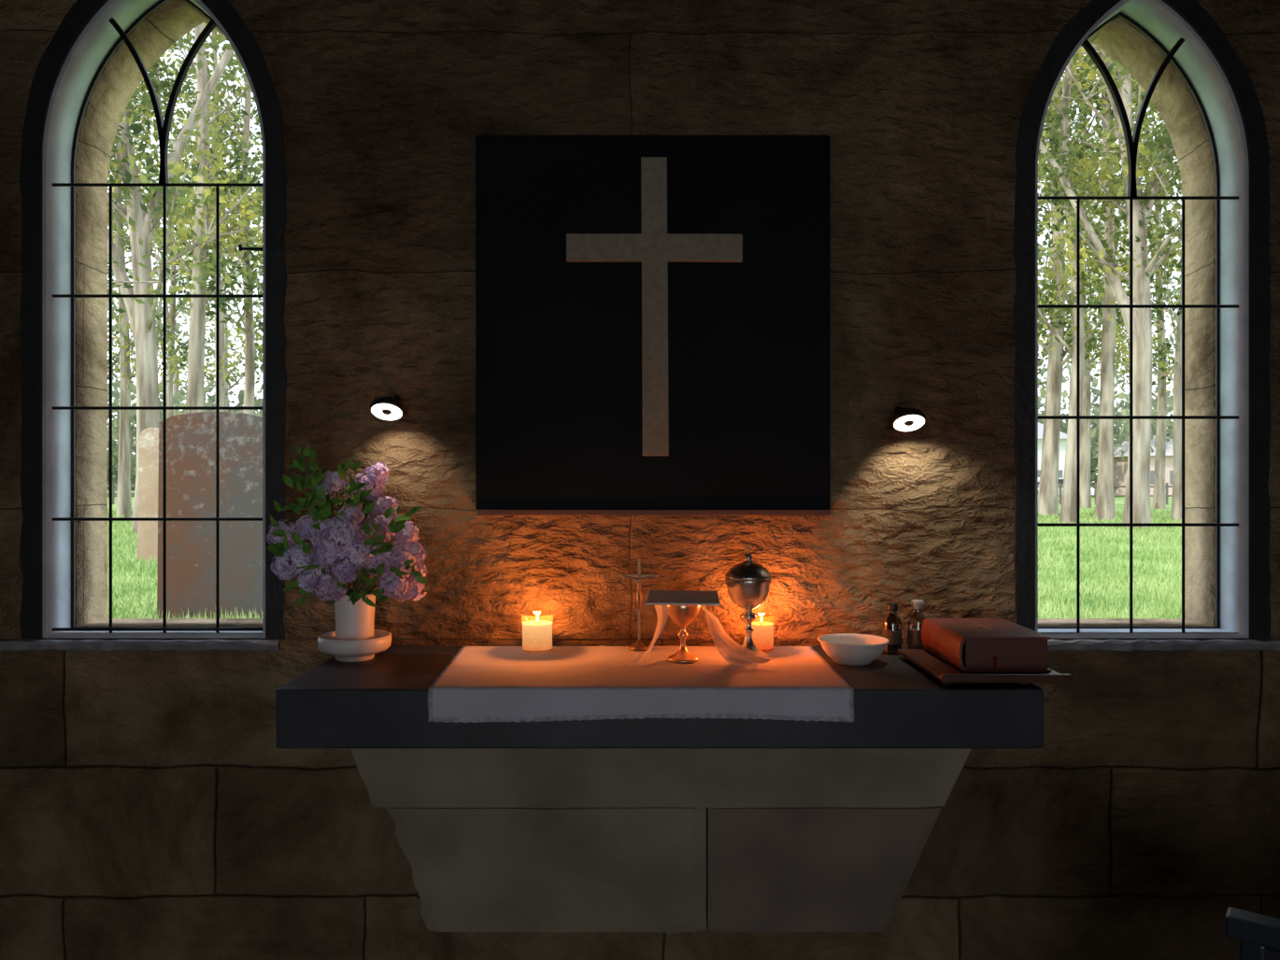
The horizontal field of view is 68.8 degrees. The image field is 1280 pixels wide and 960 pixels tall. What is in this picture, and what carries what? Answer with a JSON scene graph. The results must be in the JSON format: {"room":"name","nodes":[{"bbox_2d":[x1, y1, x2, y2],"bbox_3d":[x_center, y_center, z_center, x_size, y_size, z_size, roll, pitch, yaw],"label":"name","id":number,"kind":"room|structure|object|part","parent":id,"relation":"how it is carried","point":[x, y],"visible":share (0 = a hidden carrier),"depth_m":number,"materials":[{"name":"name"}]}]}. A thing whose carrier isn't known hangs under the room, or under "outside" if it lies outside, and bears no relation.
{"room":"church","nodes":[
{"label":"church","id":0,"kind":"room"},
{"bbox_2d":[0,0,1279,959],"bbox_3d":[0.000,-0.400,2.558,5.500,4.600,0.115,0,0,0],"label":"wall","id":1,"kind":"structure","parent":0,"point":[151,808],"depth_m":2.50,"materials":[{"name":"stone"}]},
{"bbox_2d":[0,639,280,651],"bbox_3d":[-1.411,0.441,2.487,0.902,0.034,0.026,0,0,0],"label":"trim","id":2,"kind":"structure","parent":1,"relation":"attached to","point":[14,645],"depth_m":2.48,"materials":[{"name":"stone"}]},
{"bbox_2d":[18,0,287,639],"bbox_3d":[-1.301,-0.507,2.499,0.714,1.865,0.010,0,0,0],"label":"surround","id":3,"kind":"object","parent":1,"relation":"attached to","point":[51,62],"visible":0.98,"depth_m":2.49,"materials":[{"name":"black paint"}]},
{"bbox_2d":[42,0,265,638],"bbox_3d":[-1.300,-0.477,2.557,0.600,1.805,0.110,0,0,0],"label":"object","id":4,"kind":"structure","parent":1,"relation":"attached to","point":[99,36],"depth_m":2.54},
{"bbox_2d":[51,183,262,633],"bbox_3d":[-1.300,-0.193,2.533,0.592,1.221,0.014,0,0,0],"label":"bars","id":5,"kind":"object","parent":4,"relation":"attached to","point":[110,295],"visible":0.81,"depth_m":2.53,"materials":[{"name":"metal"}]},
{"bbox_2d":[108,17,216,184],"bbox_3d":[-1.290,-1.025,2.531,0.292,0.451,0.014,0,0,0],"label":"tracery","id":6,"kind":"object","parent":4,"relation":"attached to","point":[163,126],"visible":0.98,"depth_m":2.52,"materials":[{"name":"metal"}]},
{"bbox_2d":[71,0,262,627],"bbox_3d":[-1.300,-0.477,2.616,0.592,1.796,0.008,0,0,0],"label":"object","id":7,"kind":"structure","parent":4,"relation":"attached to","point":[140,19],"depth_m":2.61,"materials":[{"name":"metal"}]},
{"bbox_2d":[238,244,262,251],"bbox_3d":[-1.042,-0.624,2.519,0.077,0.016,0.017,0,0,-6],"label":"handle","id":8,"kind":"object","parent":4,"relation":"attached to","point":[240,248],"depth_m":2.52,"materials":[{"name":"metal"}]},
{"bbox_2d":[369,395,404,421],"bbox_3d":[-0.650,-0.190,2.430,0.086,0.074,0.135,0,0,0],"label":"wall spotlight","id":9,"kind":"object","parent":1,"relation":"attached to","point":[387,409],"visible":1,"depth_m":2.39,"materials":[{"name":"black paint"}]},
{"bbox_2d":[475,135,830,515],"bbox_3d":[0.034,-0.407,2.470,0.933,1.002,0.059,0,0,0],"label":"panel","id":10,"kind":"object","parent":1,"relation":"attached to","point":[653,312],"visible":1,"depth_m":2.46,"materials":[{"name":"black paint"}]},
{"bbox_2d":[276,646,1043,933],"bbox_3d":[0.043,0.771,2.240,1.630,0.655,0.519,0,0,0],"label":"altar","id":11,"kind":"object","parent":1,"relation":"attached to","point":[645,825],"visible":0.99,"depth_m":2.15,"materials":[{"name":"stone"}]},
{"bbox_2d":[265,444,428,662],"bbox_3d":[-0.701,0.178,2.269,0.393,0.530,0.315,0,0,4],"label":"flower vase","id":12,"kind":"object","parent":11,"relation":"on","point":[355,638],"visible":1,"depth_m":2.23,"materials":[{"name":"white ceramic"}]},
{"bbox_3d":[-0.708,0.413,2.320,0.176,0.060,0.176,0,0,0],"label":"pedestal dish","id":13,"kind":"part","parent":12,"relation":"part of","materials":[{"name":"white ceramic"}]},
{"bbox_2d":[427,645,853,723],"bbox_3d":[-0.008,0.475,2.223,0.923,0.077,0.504,0,0,0],"label":"altar cloth","id":14,"kind":"object","parent":11,"relation":"on","point":[480,684],"visible":0.95,"depth_m":1.98,"materials":[{"name":"white fabric"}]},
{"bbox_2d":[522,615,552,651],"bbox_3d":[-0.264,0.391,2.400,0.082,0.094,0.082,0,0,0],"label":"votive candle","id":15,"kind":"object","parent":14,"relation":"on","point":[536,634],"visible":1,"depth_m":2.37,"materials":[{"name":"white wax"}]},
{"bbox_2d":[619,558,658,651],"bbox_3d":[-0.002,0.320,2.420,0.104,0.235,0.052,0,0,0],"label":"crucifix","id":16,"kind":"object","parent":14,"relation":"on","point":[638,646],"visible":1,"depth_m":2.41,"materials":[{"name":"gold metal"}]},
{"bbox_2d":[624,590,775,668],"bbox_3d":[0.148,0.357,2.256,0.353,0.160,0.190,0,0,5],"label":"chalice","id":17,"kind":"object","parent":14,"relation":"on","point":[682,607],"visible":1,"depth_m":2.24,"materials":[{"name":"gold metal"}]},
{"bbox_2d":[725,543,772,661],"bbox_3d":[0.267,0.297,2.300,0.117,0.281,0.117,0,0,0],"label":"ciborium","id":18,"kind":"object","parent":14,"relation":"on","point":[748,582],"visible":0.91,"depth_m":2.27,"materials":[{"name":"silver metal"}]},
{"bbox_3d":[0.267,0.211,2.300,0.117,0.060,0.117,0,0,0],"label":"lid","id":19,"kind":"part","parent":18,"relation":"part of","materials":[{"name":"silver metal"}]},
{"bbox_2d":[752,616,773,650],"bbox_3d":[0.313,0.393,2.410,0.067,0.089,0.067,0,0,0],"label":"votive candle","id":20,"kind":"object","parent":14,"relation":"on","point":[762,635],"visible":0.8,"depth_m":2.38,"materials":[{"name":"orange wax"}]},
{"bbox_2d":[817,633,889,666],"bbox_3d":[0.520,0.416,2.280,0.170,0.055,0.170,0,0,0],"label":"bowl","id":21,"kind":"object","parent":11,"relation":"on","point":[844,648],"visible":1,"depth_m":2.24,"materials":[{"name":"ceramic"}]},
{"bbox_2d":[881,601,902,654],"bbox_3d":[0.645,0.379,2.390,0.049,0.130,0.049,0,0,0],"label":"cruet bottle","id":22,"kind":"object","parent":11,"relation":"on","point":[891,631],"visible":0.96,"depth_m":2.37,"materials":[{"name":"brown glass"}]},
{"bbox_2d":[907,599,924,649],"bbox_3d":[0.707,0.375,2.380,0.051,0.137,0.051,0,0,0],"label":"cruet bottle","id":23,"kind":"object","parent":11,"relation":"on","point":[914,632],"visible":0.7,"depth_m":2.37,"materials":[{"name":"clear glass"}]},
{"bbox_2d":[897,649,1071,684],"bbox_3d":[0.783,0.429,2.166,0.277,0.028,0.348,0,0,0],"label":"stand","id":24,"kind":"object","parent":11,"relation":"on","point":[946,674],"visible":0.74,"depth_m":2.00,"materials":[{"name":"brown wood"}]},
{"bbox_2d":[921,618,1051,672],"bbox_3d":[0.803,0.384,2.185,0.203,0.079,0.300,0,0,0],"label":"book","id":25,"kind":"object","parent":24,"relation":"on","point":[968,645],"visible":1,"depth_m":2.06,"materials":[{"name":"leather"}]},
{"bbox_2d":[891,406,925,432],"bbox_3d":[0.691,-0.161,2.430,0.086,0.074,0.135,0,0,0],"label":"wall spotlight","id":26,"kind":"object","parent":1,"relation":"attached to","point":[904,420],"visible":1,"depth_m":2.39,"materials":[{"name":"black paint"}]},
{"bbox_2d":[1035,0,1248,638],"bbox_3d":[1.343,-0.448,2.557,0.575,1.746,0.110,0,0,0],"label":"window frame","id":27,"kind":"structure","parent":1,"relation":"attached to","point":[1194,57],"depth_m":2.54,"materials":[{"name":"grey metal"}]},
{"bbox_2d":[1038,12,1219,628],"bbox_3d":[1.343,-0.447,2.616,0.567,1.737,0.008,0,0,0],"label":"window","id":28,"kind":"structure","parent":27,"relation":"attached to","point":[1165,51],"depth_m":2.61,"materials":[{"name":"metal"}]},
{"bbox_2d":[1080,37,1184,198],"bbox_3d":[1.333,-0.980,2.531,0.281,0.433,0.014,0,0,0],"label":"tracery","id":29,"kind":"object","parent":27,"relation":"attached to","point":[1131,141],"visible":0.98,"depth_m":2.52,"materials":[{"name":"metal"}]},
{"bbox_2d":[1038,196,1238,633],"bbox_3d":[1.343,-0.173,2.533,0.567,1.190,0.014,0,0,0],"label":"bars","id":30,"kind":"object","parent":27,"relation":"attached to","point":[1077,305],"visible":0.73,"depth_m":2.53,"materials":[{"name":"metal"}]},
{"bbox_2d":[1012,0,1271,639],"bbox_3d":[1.342,-0.478,2.499,0.687,1.807,0.010,0,0,0],"label":"surround","id":31,"kind":"object","parent":1,"relation":"attached to","point":[1198,18],"visible":0.99,"depth_m":2.49,"materials":[{"name":"black paint"}]},
{"bbox_2d":[1047,638,1279,651],"bbox_3d":[1.469,0.440,2.487,0.838,0.034,0.026,0,0,0],"label":"trim","id":32,"kind":"structure","parent":1,"relation":"attached to","point":[1053,645],"depth_m":2.48,"materials":[{"name":"stone"}]},
{"bbox_2d":[74,0,1215,626],"bbox_3d":[0.000,-0.400,2.700,5.500,4.600,0.169,0,0,0],"label":"window reveal","id":33,"kind":"structure","parent":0,"point":[1139,55],"depth_m":2.70,"materials":[{"name":"stone"}]},
{"bbox_2d":[665,605,700,663],"bbox_3d":[0.104,0.364,2.270,0.088,0.146,0.088,0,0,0],"label":"cup","id":34,"kind":"object","parent":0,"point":[682,616],"depth_m":2.24,"materials":[{"name":"metal"}]},
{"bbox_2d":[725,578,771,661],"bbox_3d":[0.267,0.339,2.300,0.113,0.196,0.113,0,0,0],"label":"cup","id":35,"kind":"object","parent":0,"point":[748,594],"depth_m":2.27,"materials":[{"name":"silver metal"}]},
{"bbox_3d":[0.000,1.650,-0.400,5.300,0.100,5.800,0,0,0],"label":"floor","id":36,"kind":"structure","parent":0,"visible":0},
{"bbox_2d":[1223,908,1279,959],"bbox_3d":[1.275,1.146,0.994,1.150,0.908,0.435,0,0,38],"label":"pew","id":37,"kind":"object","parent":36,"relation":"on","point":[1258,935],"visible":1,"depth_m":1.46,"materials":[{"name":"black wood"}]},
{"bbox_3d":[1.390,0.957,1.149,1.100,0.450,0.025,0,0,38],"label":"backrest","id":38,"kind":"part","parent":37,"relation":"part of","materials":[{"name":"black wood"}]},
{"label":"outside","id":39,"kind":"structure","parent":0,"visible":0},
{"bbox_2d":[107,490,1181,618],"bbox_3d":[0.000,1.550,97.645,280.000,0.500,189.710,0,0,0],"label":"ground","id":40,"kind":"structure","parent":39,"point":[1119,502],"depth_m":15.12,"materials":[{"name":"green plant"}]},
{"bbox_2d":[107,61,172,285],"bbox_3d":[-18.884,-10.033,30.135,6.668,22.881,6.969,0,0,0],"label":"tree","id":41,"kind":"object","parent":40,"relation":"on","point":[163,64],"visible":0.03,"depth_m":31.38,"materials":[{"name":"green plant"}]},
{"bbox_2d":[136,427,158,561],"bbox_3d":[-7.833,0.245,15.027,0.435,2.170,0.140,0,-1,10],"label":"gravestone","id":42,"kind":"object","parent":40,"relation":"on","point":[149,438],"visible":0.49,"depth_m":14.97,"materials":[{"name":"beige stone"}]},
{"bbox_2d":[107,44,207,517],"bbox_3d":[-17.504,-9.985,31.933,6.272,22.771,6.368,0,0,34],"label":"tree","id":43,"kind":"object","parent":40,"relation":"on","point":[123,492],"visible":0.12,"depth_m":31.86,"materials":[{"name":"green plant"}]},
{"bbox_2d":[107,94,222,387],"bbox_3d":[-19.602,-9.600,34.005,5.955,22.005,7.763,0,0,29],"label":"tree","id":44,"kind":"object","parent":40,"relation":"on","point":[117,342],"visible":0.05,"depth_m":34.76,"materials":[{"name":"green plant"}]},
{"bbox_2d":[123,37,242,418],"bbox_3d":[-22.020,-11.174,44.253,7.374,25.163,6.299,0,0,0],"label":"tree","id":45,"kind":"object","parent":40,"relation":"on","point":[173,311],"visible":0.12,"depth_m":43.92,"materials":[{"name":"green plant"}]},
{"bbox_2d":[107,32,262,533],"bbox_3d":[-12.797,-9.055,23.177,9.683,20.922,6.309,0,0,15],"label":"tree","id":46,"kind":"object","parent":40,"relation":"on","point":[142,226],"visible":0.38,"depth_m":22.81,"materials":[{"name":"green plant"}]},
{"bbox_2d":[107,22,262,413],"bbox_3d":[-13.015,-10.100,27.190,7.070,23.015,7.070,0,0,0],"label":"tree","id":47,"kind":"object","parent":40,"relation":"on","point":[195,388],"visible":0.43,"depth_m":26.99,"materials":[{"name":"green plant"}]},
{"bbox_2d":[121,22,262,414],"bbox_3d":[-12.762,-10.037,29.711,6.880,22.901,6.268,0,0,-38],"label":"tree","id":48,"kind":"object","parent":40,"relation":"on","point":[248,324],"visible":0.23,"depth_m":29.71,"materials":[{"name":"green plant"}]},
{"bbox_2d":[141,30,262,412],"bbox_3d":[-18.257,-11.504,39.905,5.752,25.828,7.228,0,0,0],"label":"tree","id":49,"kind":"object","parent":40,"relation":"on","point":[215,108],"visible":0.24,"depth_m":39.90,"materials":[{"name":"green plant"}]},
{"bbox_2d":[156,412,262,618],"bbox_3d":[-3.935,0.348,8.725,1.027,1.965,0.141,0,-1,-6],"label":"gravestone","id":50,"kind":"object","parent":40,"relation":"on","point":[191,437],"visible":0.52,"depth_m":8.65,"materials":[{"name":"stone"}]},
{"bbox_2d":[223,115,262,388],"bbox_3d":[-11.957,-9.898,34.036,6.326,22.610,6.485,0,0,-9],"label":"tree","id":51,"kind":"object","parent":40,"relation":"on","point":[259,317],"visible":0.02,"depth_m":32.59,"materials":[{"name":"green plant"}]},
{"bbox_2d":[107,483,1172,504],"bbox_3d":[0.000,0.750,50.000,88.000,1.200,0.129,0,0,0],"label":"fence","id":52,"kind":"object","parent":40,"relation":"on","point":[113,486],"visible":0.09,"depth_m":49.97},
{"bbox_2d":[107,507,1181,618],"bbox_3d":[0.055,1.205,22.495,58.383,0.199,33.104,0,0,0],"label":"grass tufts","id":53,"kind":"object","parent":40,"relation":"on","point":[1100,600],"visible":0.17,"depth_m":12.73,"materials":[{"name":"green plant"}]},
{"bbox_2d":[107,102,1182,491],"bbox_3d":[-0.107,-13.920,85.032,169.151,30.486,31.094,0,0,0],"label":"tree belt","id":54,"kind":"object","parent":40,"relation":"on","point":[1121,435],"visible":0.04,"depth_m":77.22,"materials":[{"name":"green plant"}]},
{"bbox_2d":[1038,439,1066,498],"bbox_3d":[27.951,-0.802,69.500,4.422,4.204,7.000,0,0,0],"label":"wall","id":55,"kind":"structure","parent":40,"relation":"on","point":[1062,442],"depth_m":66.00,"materials":[{"name":"white paint"}]},
{"bbox_2d":[1038,422,1066,439],"bbox_3d":[27.951,-3.804,69.500,5.422,1.800,8.000,0,0,0],"label":"roof","id":56,"kind":"structure","parent":55,"relation":"on","point":[1062,435],"depth_m":66.34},
{"bbox_2d":[1058,469,1062,478],"bbox_3d":[29.425,-0.200,66.005,0.800,1.000,0.090,0,0,0],"label":"house window","id":57,"kind":"structure","parent":55,"relation":"in","point":[1059,471],"depth_m":65.97,"materials":[{"name":"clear glass"}]},
{"bbox_2d":[1038,477,1095,495],"bbox_3d":[25.593,0.570,57.850,4.300,1.460,1.740,0,0,0],"label":"car","id":58,"kind":"object","parent":40,"relation":"on","point":[1060,480],"visible":0.02,"depth_m":57.01,"materials":[{"name":"white paint"}]},
{"bbox_2d":[1038,120,1102,394],"bbox_3d":[15.995,-10.859,39.739,6.154,24.536,6.419,0,0,0],"label":"tree","id":59,"kind":"object","parent":40,"relation":"on","point":[1101,142],"visible":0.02,"depth_m":39.45,"materials":[{"name":"green plant"}]},
{"bbox_2d":[1038,47,1152,523],"bbox_3d":[12.235,-10.059,27.265,6.286,22.946,6.259,0,0,16],"label":"tree","id":60,"kind":"object","parent":40,"relation":"on","point":[1068,508],"visible":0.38,"depth_m":26.89,"materials":[{"name":"green plant"}]},
{"bbox_2d":[1038,58,1170,516],"bbox_3d":[15.562,-10.090,33.813,6.894,23.034,6.102,0,0,-17],"label":"tree","id":61,"kind":"object","parent":40,"relation":"on","point":[1048,485],"visible":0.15,"depth_m":33.78,"materials":[{"name":"green plant"}]},
{"bbox_2d":[1038,46,1175,508],"bbox_3d":[21.339,-11.101,44.158,7.235,25.008,7.836,0,0,0],"label":"tree","id":62,"kind":"object","parent":40,"relation":"on","point":[1086,425],"visible":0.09,"depth_m":43.76,"materials":[{"name":"green plant"}]},
{"bbox_2d":[1038,42,1181,529],"bbox_3d":[12.851,-9.597,25.140,8.781,22.020,6.240,0,0,21],"label":"tree","id":63,"kind":"object","parent":40,"relation":"on","point":[1142,209],"visible":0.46,"depth_m":24.86,"materials":[{"name":"green plant"}]},
{"bbox_2d":[1039,50,1180,520],"bbox_3d":[14.751,-10.597,30.323,6.058,24.011,7.597,0,0,0],"label":"tree","id":64,"kind":"object","parent":40,"relation":"on","point":[1104,507],"visible":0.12,"depth_m":29.84,"materials":[{"name":"green plant"}]},
{"bbox_2d":[1076,53,1181,509],"bbox_3d":[22.294,-11.059,42.354,7.090,24.935,6.548,0,0,0],"label":"tree","id":65,"kind":"object","parent":40,"relation":"on","point":[1159,493],"visible":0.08,"depth_m":41.86,"materials":[{"name":"green plant"}]},
{"bbox_2d":[1078,77,1181,521],"bbox_3d":[17.186,-9.352,29.808,5.951,21.510,7.150,0,0,11],"label":"tree","id":66,"kind":"object","parent":40,"relation":"on","point":[1176,501],"visible":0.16,"depth_m":29.92,"materials":[{"name":"green plant"}]},
{"bbox_2d":[1113,455,1173,497],"bbox_3d":[40.110,-0.260,73.500,4.480,3.120,7.000,0,0,0],"label":"wall","id":67,"kind":"structure","parent":40,"relation":"on","point":[1120,466],"depth_m":72.89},
{"bbox_2d":[1090,434,1172,458],"bbox_3d":[40.110,-2.720,73.500,5.480,1.800,8.000,0,0,0],"label":"roof","id":68,"kind":"structure","parent":67,"relation":"on","point":[1125,445],"depth_m":72.33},
{"bbox_2d":[1150,470,1154,483],"bbox_3d":[38.617,-0.200,70.005,0.800,1.000,0.090,0,0,0],"label":"house window","id":69,"kind":"structure","parent":67,"relation":"in","point":[1152,473],"depth_m":69.97,"materials":[{"name":"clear glass"}]},
{"bbox_2d":[1169,470,1173,483],"bbox_3d":[40.110,-0.200,70.005,0.800,1.000,0.090,0,0,0],"label":"house window","id":70,"kind":"structure","parent":67,"relation":"in","point":[1171,472],"depth_m":69.97,"materials":[{"name":"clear glass"}]},
{"bbox_2d":[1147,244,1181,303],"bbox_3d":[22.745,-9.891,35.726,6.836,22.596,7.088,0,0,0],"label":"tree","id":71,"kind":"object","parent":40,"relation":"on","point":[1160,255],"visible":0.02,"depth_m":37.23,"materials":[{"name":"green plant"}]}
]}

